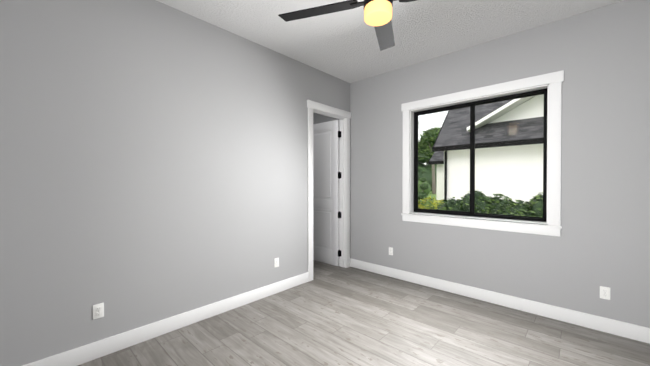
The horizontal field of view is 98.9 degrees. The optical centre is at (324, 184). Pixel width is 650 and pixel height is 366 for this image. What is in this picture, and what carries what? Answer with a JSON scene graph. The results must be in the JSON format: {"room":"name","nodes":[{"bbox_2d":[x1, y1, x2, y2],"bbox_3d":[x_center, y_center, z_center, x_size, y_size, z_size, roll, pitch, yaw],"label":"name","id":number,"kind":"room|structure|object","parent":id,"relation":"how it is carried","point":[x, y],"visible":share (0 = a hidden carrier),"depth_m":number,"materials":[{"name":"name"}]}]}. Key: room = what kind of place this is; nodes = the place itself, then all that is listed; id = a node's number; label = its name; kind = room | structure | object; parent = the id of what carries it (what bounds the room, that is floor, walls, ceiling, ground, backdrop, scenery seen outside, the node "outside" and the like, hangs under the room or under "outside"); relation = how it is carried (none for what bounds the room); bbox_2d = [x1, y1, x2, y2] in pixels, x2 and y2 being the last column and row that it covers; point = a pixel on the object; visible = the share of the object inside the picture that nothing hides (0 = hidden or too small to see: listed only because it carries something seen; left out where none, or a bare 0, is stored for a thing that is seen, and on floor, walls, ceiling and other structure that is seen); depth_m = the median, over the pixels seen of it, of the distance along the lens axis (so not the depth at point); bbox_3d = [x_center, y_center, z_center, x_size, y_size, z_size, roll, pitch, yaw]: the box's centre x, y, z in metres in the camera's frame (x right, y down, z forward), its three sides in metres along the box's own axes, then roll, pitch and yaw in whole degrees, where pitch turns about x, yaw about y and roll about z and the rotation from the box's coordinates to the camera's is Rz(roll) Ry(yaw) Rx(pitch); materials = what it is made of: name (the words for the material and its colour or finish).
{"room":"empty bedroom","nodes":[
{"label":"empty bedroom","id":0,"kind":"room"},
{"bbox_2d":[0,0,349,365],"bbox_3d":[-1.114,-0.151,3.066,0.120,3.050,4.391,0,1,43],"label":"wall","id":1,"kind":"structure","parent":0,"point":[153,161],"depth_m":2.41,"materials":[{"name":"grey paint"}]},
{"bbox_2d":[93,303,103,319],"bbox_3d":[-1.813,1.010,2.224,0.009,0.115,0.070,0,1,43],"label":"electrical outlet","id":2,"kind":"object","parent":1,"relation":"attached to","point":[98,310],"visible":1,"depth_m":2.22,"materials":[{"name":"white plastic"}]},
{"bbox_2d":[23,272,308,365],"bbox_3d":[-1.345,1.310,2.730,0.016,0.134,3.265,0,1,43],"label":"baseboard","id":3,"kind":"structure","parent":1,"relation":"attached to","point":[94,350],"depth_m":2.53,"materials":[{"name":"white wood"}]},
{"bbox_2d":[274,258,278,267],"bbox_3d":[-0.612,0.985,3.525,0.009,0.115,0.070,0,1,43],"label":"electrical outlet","id":4,"kind":"object","parent":1,"relation":"attached to","point":[276,262],"visible":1,"depth_m":3.52,"materials":[{"name":"white plastic"}]},
{"bbox_2d":[313,120,340,265],"bbox_3d":[-0.035,0.134,4.854,0.789,2.435,0.135,0,1,43],"label":"door","id":5,"kind":"structure","parent":1,"relation":"in","point":[326,178],"depth_m":4.78,"materials":[{"name":"white wood"}]},
{"bbox_2d":[307,100,350,280],"bbox_3d":[0.036,0.083,4.313,0.168,2.560,0.980,0,1,43],"label":"door frame","id":6,"kind":"structure","parent":1,"relation":"attached to","point":[311,105],"depth_m":4.55,"materials":[{"name":"white wood"}]},
{"bbox_2d":[78,260,649,365],"bbox_3d":[-0.019,1.432,2.192,5.650,0.100,4.731,0,1,43],"label":"floor","id":7,"kind":"structure","parent":0,"point":[330,315],"depth_m":2.54,"materials":[{"name":"grey wood"}]},
{"bbox_2d":[157,0,622,82],"bbox_3d":[-0.019,-1.728,2.163,5.650,0.120,4.731,0,1,43],"label":"ceiling","id":8,"kind":"structure","parent":0,"point":[343,45],"depth_m":2.94,"materials":[{"name":"white paint"}]},
{"bbox_2d":[278,0,416,50],"bbox_3d":[0.333,-1.353,1.745,1.025,0.622,1.025,0,1,-27],"label":"ceiling fan","id":9,"kind":"object","parent":8,"relation":"hanging from","point":[378,15],"visible":1,"depth_m":1.81,"materials":[{"name":"black"}]},
{"bbox_2d":[313,0,649,327],"bbox_3d":[1.497,-0.158,3.820,5.650,3.050,0.260,0,1,43],"label":"wall","id":10,"kind":"structure","parent":0,"point":[600,56],"depth_m":2.81,"materials":[{"name":"grey paint"}]},
{"bbox_2d":[389,247,392,254],"bbox_3d":[0.976,0.984,4.128,0.070,0.115,0.009,0,1,43],"label":"electrical outlet","id":11,"kind":"object","parent":10,"relation":"attached to","point":[390,250],"visible":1,"depth_m":4.13,"materials":[{"name":"white plastic"}]},
{"bbox_2d":[401,70,563,236],"bbox_3d":[1.805,-0.319,3.454,1.762,1.672,0.209,0,1,43],"label":"window","id":12,"kind":"structure","parent":10,"relation":"in","point":[553,86],"depth_m":3.25,"materials":[{"name":"white wood"}]},
{"bbox_2d":[418,101,543,215],"bbox_3d":[1.854,-0.323,3.503,1.431,1.361,0.033,0,1,43],"label":"window panel","id":13,"kind":"object","parent":12,"relation":"attached to","point":[481,157],"visible":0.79,"depth_m":3.43,"materials":[{"name":"clear glass"}]},
{"bbox_2d":[350,258,649,343],"bbox_3d":[1.767,1.304,3.390,3.692,0.134,0.026,0,1,43],"label":"baseboard","id":14,"kind":"structure","parent":10,"relation":"attached to","point":[628,330],"depth_m":3.03,"materials":[{"name":"white wood"}]},
{"bbox_2d":[600,286,609,299],"bbox_3d":[2.626,1.013,2.606,0.070,0.115,0.009,0,1,43],"label":"electrical outlet","id":15,"kind":"object","parent":10,"relation":"attached to","point":[604,292],"visible":1,"depth_m":2.60,"materials":[{"name":"white plastic"}]},
{"label":"outside","id":16,"kind":"structure","parent":0,"visible":0},
{"bbox_2d":[420,191,435,201],"bbox_3d":[42.011,1.351,58.951,140.000,0.220,135.694,0,1,43],"label":"ground","id":17,"kind":"structure","parent":16,"point":[432,196],"depth_m":38.23,"materials":[{"name":"plant"}]},
{"bbox_2d":[418,177,428,201],"bbox_3d":[4.920,0.652,13.982,0.819,2.085,0.776,0,1,43],"label":"topiary tree","id":18,"kind":"object","parent":17,"relation":"on","point":[423,194],"depth_m":13.84,"materials":[{"name":"green plant"}]},
{"bbox_2d":[418,140,430,164],"bbox_3d":[22.776,-4.568,60.389,6.889,11.760,9.059,0,1,43],"label":"tree","id":19,"kind":"object","parent":17,"relation":"on","point":[422,158],"depth_m":58.28,"materials":[{"name":"green plant"}]},
{"bbox_2d":[418,180,431,194],"bbox_3d":[11.470,0.589,40.313,6.810,2.810,7.717,0,1,43],"label":"tree","id":20,"kind":"object","parent":17,"relation":"on","point":[427,191],"depth_m":38.87,"materials":[{"name":"green plant"}]},
{"bbox_2d":[418,162,436,190],"bbox_3d":[15.832,-0.898,60.333,24.180,9.349,11.078,0,1,-4],"label":"tree","id":21,"kind":"object","parent":17,"relation":"on","point":[426,170],"depth_m":56.41,"materials":[{"name":"green plant"}]},
{"bbox_2d":[418,127,440,193],"bbox_3d":[16.622,-3.614,42.530,5.892,10.173,5.063,0,1,43],"label":"tree","id":22,"kind":"object","parent":17,"relation":"on","point":[425,143],"depth_m":42.12,"materials":[{"name":"green plant"}]},
{"bbox_2d":[428,94,543,202],"bbox_3d":[12.736,-1.986,11.221,16.900,7.570,10.500,0,1,43],"label":"neighbouring house","id":23,"kind":"structure","parent":17,"relation":"on","point":[504,136],"depth_m":10.57,"materials":[{"name":"paint"}]},
{"bbox_2d":[437,189,542,216],"bbox_3d":[3.110,0.903,4.666,2.571,1.658,1.187,0,1,43],"label":"bush","id":24,"kind":"object","parent":17,"relation":"on","point":[505,206],"depth_m":4.70,"materials":[{"name":"green plant"}]},
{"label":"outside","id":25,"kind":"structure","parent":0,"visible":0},
{"bbox_2d":[418,196,443,209],"bbox_3d":[1.955,0.873,6.159,1.998,1.291,0.971,0,1,43],"label":"bush","id":26,"kind":"object","parent":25,"point":[428,203],"depth_m":5.80,"materials":[{"name":"green plant"}]}
]}

